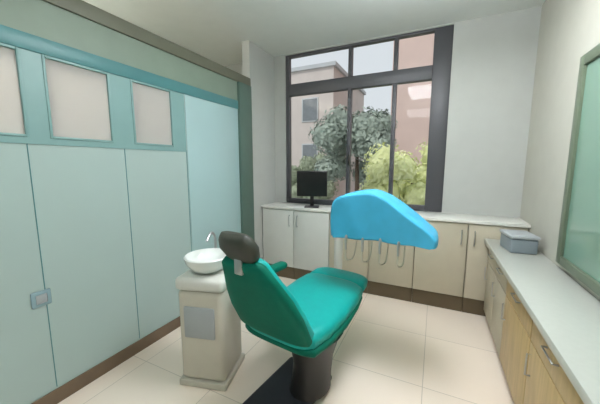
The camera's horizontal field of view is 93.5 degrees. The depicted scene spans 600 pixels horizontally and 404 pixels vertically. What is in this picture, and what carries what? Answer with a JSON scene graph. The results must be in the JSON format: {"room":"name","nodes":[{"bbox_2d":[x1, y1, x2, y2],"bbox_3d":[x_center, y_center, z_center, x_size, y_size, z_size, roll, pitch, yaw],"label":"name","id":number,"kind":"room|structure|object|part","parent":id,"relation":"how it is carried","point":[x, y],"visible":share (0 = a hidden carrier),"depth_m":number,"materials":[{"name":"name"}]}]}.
{"room":"dental clinic","nodes":[
{"label":"dental clinic","id":0,"kind":"room"},
{"bbox_2d":[0,40,275,403],"bbox_3d":[-1.436,-0.198,1.619,0.100,2.770,4.900,4,8,25],"label":"wall","id":1,"kind":"structure","parent":0,"point":[81,193],"depth_m":1.80,"materials":[{"name":"teal paint"}]},
{"bbox_2d":[0,42,29,136],"bbox_3d":[-1.532,-0.544,1.320,0.076,0.445,0.345,4,8,25],"label":"window","id":2,"kind":"structure","parent":1,"relation":"in","point":[13,112],"depth_m":1.42,"materials":[{"name":"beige glass"}]},
{"bbox_2d":[30,288,51,309],"bbox_3d":[-1.442,0.539,1.573,0.013,0.090,0.090,4,8,25],"label":"wall socket","id":3,"kind":"object","parent":1,"relation":"attached to","point":[40,298],"visible":1,"depth_m":1.57,"materials":[{"name":"grey plastic"}]},
{"bbox_2d":[41,54,114,142],"bbox_3d":[-1.343,-0.596,1.711,0.076,0.445,0.350,4,8,25],"label":"window","id":4,"kind":"structure","parent":1,"relation":"in","point":[78,97],"depth_m":1.68,"materials":[{"name":"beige glass"}]},
{"bbox_2d":[0,48,186,151],"bbox_3d":[-1.713,-0.469,0.878,0.005,0.480,3.400,4,8,25],"label":"trim","id":5,"kind":"structure","parent":1,"relation":"attached to","point":[31,62],"depth_m":1.78,"materials":[{"name":"teal paint"}]},
{"bbox_2d":[31,316,180,403],"bbox_3d":[-1.554,1.180,1.421,0.012,0.090,4.120,4,8,25],"label":"baseboard","id":6,"kind":"structure","parent":1,"relation":"attached to","point":[69,388],"depth_m":1.90,"materials":[{"name":"brown wood"}]},
{"bbox_2d":[26,144,191,385],"bbox_3d":[-1.519,0.408,1.405,0.004,1.425,2.504,4,8,25],"label":"trim","id":7,"kind":"structure","parent":1,"relation":"attached to","point":[26,144],"depth_m":1.64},
{"bbox_2d":[0,0,236,99],"bbox_3d":[-1.537,-0.936,1.190,0.007,0.195,4.220,4,8,25],"label":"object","id":8,"kind":"structure","parent":1,"relation":"attached to","point":[40,18],"depth_m":1.78,"materials":[{"name":"green paint"}]},
{"bbox_2d":[0,24,237,108],"bbox_3d":[-1.563,-0.799,1.220,0.078,0.085,4.220,4,8,25],"label":"trim","id":9,"kind":"structure","parent":1,"relation":"attached to","point":[8,35],"depth_m":1.76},
{"bbox_2d":[43,0,250,85],"bbox_3d":[-1.533,-1.086,1.241,0.090,0.090,4.350,4,8,25],"label":"trim","id":10,"kind":"structure","parent":1,"relation":"attached to","point":[81,8],"depth_m":1.99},
{"bbox_2d":[130,79,174,146],"bbox_3d":[-1.133,-0.653,2.145,0.076,0.445,0.340,4,8,25],"label":"window","id":11,"kind":"structure","parent":1,"relation":"in","point":[152,112],"depth_m":2.12,"materials":[{"name":"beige glass"}]},
{"bbox_2d":[184,94,240,250],"bbox_3d":[-0.820,-0.009,2.817,0.006,1.898,0.710,4,8,25],"label":"wall panel","id":12,"kind":"object","parent":1,"relation":"attached to","point":[211,127],"depth_m":2.71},
{"bbox_2d":[237,82,254,240],"bbox_3d":[-0.638,-0.158,3.229,0.105,2.270,0.220,4,8,25],"label":"trim","id":13,"kind":"structure","parent":1,"relation":"attached to","point":[244,96],"depth_m":3.15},
{"bbox_2d":[58,276,513,403],"bbox_3d":[-0.760,1.257,1.483,4.200,0.080,5.100,4,8,25],"label":"floor","id":14,"kind":"structure","parent":0,"point":[391,351],"depth_m":1.98,"materials":[{"name":"tile"}]},
{"bbox_2d":[175,231,244,390],"bbox_3d":[-0.587,0.682,1.869,0.320,0.959,0.325,1,8,11],"label":"dental spittoon unit","id":15,"kind":"object","parent":14,"relation":"on","point":[212,356],"visible":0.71,"depth_m":1.75,"materials":[{"name":"grey plastic"}]},
{"bbox_3d":[-0.615,0.741,1.726,0.200,0.200,0.020,1,8,11],"label":"control panel","id":16,"kind":"part","parent":15,"relation":"part of","materials":[{"name":"grey plastic"}]},
{"bbox_2d":[184,248,225,273],"bbox_3d":[-0.591,0.391,1.813,0.290,0.112,0.290,1,8,11],"label":"bowl","id":17,"kind":"object","parent":15,"relation":"on","point":[208,260],"depth_m":1.80,"materials":[{"name":"ceramic"}]},
{"bbox_3d":[-0.594,0.321,1.896,0.018,0.249,0.128,1,8,11],"label":"rinse spout","id":18,"kind":"part","parent":15,"relation":"part of","materials":[{"name":"metal"}]},
{"bbox_2d":[263,208,293,278],"bbox_3d":[-0.208,0.494,3.642,0.437,0.870,0.376,4,8,25],"label":"base cabinet","id":19,"kind":"object","parent":14,"relation":"on","point":[278,224],"visible":0.62,"depth_m":3.49,"materials":[{"name":"grey laminate"}]},
{"bbox_2d":[261,202,530,227],"bbox_3d":[0.807,0.110,3.110,2.693,0.030,0.363,4,8,25],"label":"countertop","id":20,"kind":"structure","parent":19,"relation":"on","point":[431,216],"depth_m":2.70,"materials":[{"name":"white stone"}]},
{"bbox_2d":[297,171,326,207],"bbox_3d":[0.141,-0.152,3.339,0.360,0.430,0.130,1,8,8],"label":"monitor","id":21,"kind":"object","parent":20,"relation":"on","point":[309,183],"visible":1,"depth_m":3.31,"materials":[{"name":"black plastic"}]},
{"bbox_2d":[218,231,367,403],"bbox_3d":[0.008,0.617,1.817,0.593,1.102,1.226,5,9,33],"label":"dental chair","id":22,"kind":"object","parent":14,"relation":"on","point":[306,318],"visible":1,"depth_m":1.60,"materials":[{"name":"teal leather"}]},
{"bbox_3d":[-0.231,0.477,1.908,0.076,0.056,0.424,5,9,33],"label":"armrest","id":23,"kind":"part","parent":22,"relation":"part of","materials":[{"name":"teal leather"}]},
{"bbox_3d":[-0.186,0.490,1.459,0.460,0.506,0.323,5,9,33],"label":"backrest","id":24,"kind":"part","parent":22,"relation":"part of","materials":[{"name":"teal leather"}]},
{"bbox_3d":[-0.071,1.160,1.721,0.340,0.050,0.540,5,9,33],"label":"plate","id":25,"kind":"part","parent":22,"relation":"part of","materials":[{"name":"black metal"}]},
{"bbox_3d":[0.061,0.679,1.858,0.520,0.158,0.765,5,9,33],"label":"seat","id":26,"kind":"part","parent":22,"relation":"part of","materials":[{"name":"teal leather"}]},
{"bbox_2d":[294,210,329,279],"bbox_3d":[0.193,0.519,3.451,0.447,0.870,0.376,4,8,25],"label":"base cabinet","id":27,"kind":"object","parent":14,"relation":"on","point":[311,229],"visible":0.7,"depth_m":3.30,"materials":[{"name":"grey laminate"}]},
{"bbox_2d":[329,213,368,292],"bbox_3d":[0.599,0.544,3.258,0.447,0.870,0.376,4,8,25],"label":"base cabinet","id":28,"kind":"object","parent":14,"relation":"on","point":[355,265],"visible":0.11,"depth_m":3.10,"materials":[{"name":"beige laminate"}]},
{"bbox_2d":[334,235,405,269],"bbox_3d":[0.428,0.513,2.248,0.578,1.195,1.203,-3,8,-24],"label":"instrument","id":29,"kind":"object","parent":14,"relation":"on","point":[338,242],"visible":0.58,"depth_m":1.96,"materials":[{"name":"white plastic"}]},
{"bbox_2d":[330,189,437,249],"bbox_3d":[0.569,0.085,1.906,0.674,0.319,0.352,4,8,25],"label":"cover","id":30,"kind":"object","parent":29,"relation":"on","point":[368,214],"visible":1,"depth_m":1.78,"materials":[{"name":"blue plastic"}]},
{"bbox_2d":[368,240,414,301],"bbox_3d":[1.005,0.570,3.066,0.447,0.870,0.376,4,8,25],"label":"base cabinet","id":31,"kind":"object","parent":14,"relation":"on","point":[388,280],"visible":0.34,"depth_m":2.94,"materials":[{"name":"beige laminate"}]},
{"bbox_2d":[412,220,467,311],"bbox_3d":[1.411,0.595,2.873,0.447,0.870,0.376,4,8,25],"label":"base cabinet","id":32,"kind":"object","parent":14,"relation":"on","point":[438,273],"visible":0.77,"depth_m":2.72,"materials":[{"name":"beige laminate"}]},
{"bbox_2d":[484,251,496,327],"bbox_3d":[1.723,0.746,2.341,0.304,0.710,0.357,4,8,25],"label":"base cabinet","id":33,"kind":"object","parent":14,"relation":"on","point":[491,267],"visible":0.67,"depth_m":2.38,"materials":[{"name":"beige laminate"}]},
{"bbox_3d":[1.616,0.469,2.356,0.019,0.154,0.351,4,8,25],"label":"drawer","id":34,"kind":"part","parent":33,"relation":"part of","materials":[{"name":"beige laminate"}]},
{"bbox_2d":[462,224,527,315],"bbox_3d":[1.812,0.620,2.682,0.437,0.870,0.376,4,8,25],"label":"base cabinet","id":35,"kind":"object","parent":14,"relation":"on","point":[477,252],"visible":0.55,"depth_m":2.59,"materials":[{"name":"beige laminate"}]},
{"bbox_2d":[490,263,506,356],"bbox_3d":[1.565,0.789,2.015,0.304,0.710,0.367,4,8,25],"label":"base cabinet","id":36,"kind":"object","parent":14,"relation":"on","point":[500,285],"visible":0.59,"depth_m":2.05,"materials":[{"name":"beige laminate"}]},
{"bbox_3d":[1.458,0.512,2.030,0.019,0.154,0.361,4,8,25],"label":"drawer","id":37,"kind":"part","parent":36,"relation":"part of","materials":[{"name":"beige laminate"}]},
{"bbox_2d":[499,280,532,403],"bbox_3d":[1.367,0.843,1.603,0.304,0.710,0.547,4,8,25],"label":"base cabinet","id":38,"kind":"object","parent":14,"relation":"on","point":[517,323],"visible":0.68,"depth_m":1.61,"materials":[{"name":"beige wood"}]},
{"bbox_3d":[1.260,0.567,1.619,0.019,0.154,0.541,4,8,25],"label":"drawer","id":39,"kind":"part","parent":38,"relation":"part of","materials":[{"name":"beige wood"}]},
{"bbox_2d":[523,322,583,403],"bbox_3d":[1.129,0.908,1.112,0.304,0.710,0.547,4,8,25],"label":"base cabinet","id":40,"kind":"object","parent":14,"relation":"on","point":[547,382],"visible":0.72,"depth_m":1.20,"materials":[{"name":"beige wood"}]},
{"bbox_3d":[1.099,0.786,1.360,0.024,0.115,0.008,4,8,25],"label":"handle","id":41,"kind":"part","parent":40,"relation":"part of","materials":[{"name":"metal"}]},
{"bbox_3d":[1.022,0.941,1.168,0.019,0.459,0.541,4,8,25],"label":"door","id":42,"kind":"part","parent":40,"relation":"part of","materials":[{"name":"beige wood"}]},
{"bbox_3d":[1.003,0.617,1.135,0.024,0.008,0.128,4,8,25],"label":"handle","id":43,"kind":"part","parent":40,"relation":"part of","materials":[{"name":"metal"}]},
{"bbox_3d":[0.891,0.972,0.620,0.304,0.710,0.547,4,8,25],"label":"cabinet","id":44,"kind":"object","parent":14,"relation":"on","visible":0},
{"bbox_2d":[484,238,599,403],"bbox_3d":[1.277,0.494,1.384,0.323,0.040,2.402,4,8,25],"label":"countertop","id":45,"kind":"structure","parent":44,"relation":"on","point":[566,315],"depth_m":1.27,"materials":[{"name":"white stone"}]},
{"bbox_2d":[500,229,540,254],"bbox_3d":[1.673,0.303,2.162,0.184,0.135,0.234,2,8,17],"label":"storage box","id":46,"kind":"object","parent":45,"relation":"on","point":[514,241],"visible":1,"depth_m":2.07,"materials":[{"name":"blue plastic"}]},
{"bbox_3d":[1.673,0.248,2.154,0.184,0.025,0.234,2,8,17],"label":"lid","id":47,"kind":"part","parent":46,"relation":"part of","materials":[{"name":"grey plastic"}]},
{"bbox_2d":[83,0,544,65],"bbox_3d":[-0.751,-1.605,1.125,4.200,0.150,5.140,4,8,25],"label":"ceiling","id":48,"kind":"structure","parent":0,"point":[215,30],"depth_m":2.66,"materials":[{"name":"paint"}]},
{"bbox_2d":[225,6,541,287],"bbox_3d":[0.329,-0.452,3.551,4.200,2.770,0.140,4,8,25],"label":"wall","id":49,"kind":"structure","parent":0,"point":[493,66],"depth_m":2.72,"materials":[{"name":"paint"}]},
{"bbox_2d":[286,25,453,211],"bbox_3d":[0.670,-0.867,3.292,1.870,1.860,0.100,4,8,25],"label":"window","id":50,"kind":"structure","parent":49,"relation":"in","point":[439,73],"depth_m":3.04,"materials":[{"name":"black metal"}]},
{"bbox_2d":[520,0,599,300],"bbox_3d":[1.089,-0.040,0.419,0.100,2.770,4.900,4,8,25],"label":"wall","id":51,"kind":"structure","parent":0,"point":[569,29],"depth_m":2.04,"materials":[{"name":"paint"}]},
{"bbox_2d":[556,43,599,296],"bbox_3d":[1.272,-0.130,0.945,0.030,1.230,1.720,4,8,25],"label":"window","id":52,"kind":"structure","parent":51,"relation":"in","point":[578,247],"depth_m":1.55,"materials":[{"name":"green glass"}]},
{"label":"outside","id":53,"kind":"structure","parent":0,"visible":0},
{"bbox_3d":[13.805,1.196,29.220,80.000,0.200,56.100,4,8,25],"label":"ground","id":54,"kind":"structure","parent":53,"visible":0},
{"bbox_2d":[292,152,338,199],"bbox_3d":[0.701,0.317,13.905,2.747,5.552,2.823,4,8,25],"label":"leafy tree","id":55,"kind":"object","parent":54,"relation":"on","point":[306,163],"visible":0.24,"depth_m":12.86,"materials":[{"name":"green plant"}]},
{"bbox_2d":[291,61,365,199],"bbox_3d":[-1.598,-3.015,20.982,11.100,10.300,7.150,4,8,25],"label":"apartment block","id":56,"kind":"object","parent":54,"relation":"on","point":[305,110],"visible":0.13,"depth_m":15.99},
{"bbox_3d":[0.546,-5.151,15.761,0.860,1.160,0.020,4,8,25],"label":"pane","id":57,"kind":"part","parent":56,"relation":"part of","materials":[{"name":"grey glass"}]},
{"bbox_3d":[0.546,-2.673,16.088,0.860,1.160,0.020,4,8,25],"label":"pane","id":58,"kind":"part","parent":56,"relation":"part of","materials":[{"name":"grey glass"}]},
{"bbox_2d":[308,104,397,190],"bbox_3d":[1.889,0.295,9.566,2.891,6.724,2.898,2,8,16],"label":"leafy tree","id":59,"kind":"object","parent":54,"relation":"on","point":[370,127],"visible":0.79,"depth_m":8.32,"materials":[{"name":"green plant"}]},
{"bbox_2d":[359,139,427,204],"bbox_3d":[2.146,1.399,5.805,2.014,5.519,2.017,4,8,25],"label":"leafy tree","id":60,"kind":"object","parent":54,"relation":"on","point":[409,179],"visible":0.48,"depth_m":5.03,"materials":[{"name":"green plant"}]},
{"bbox_2d":[391,33,434,165],"bbox_3d":[8.581,-3.629,12.627,8.050,13.700,7.150,4,8,25],"label":"apartment block","id":61,"kind":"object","parent":54,"relation":"on","point":[413,99],"visible":0.05,"depth_m":10.79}
]}

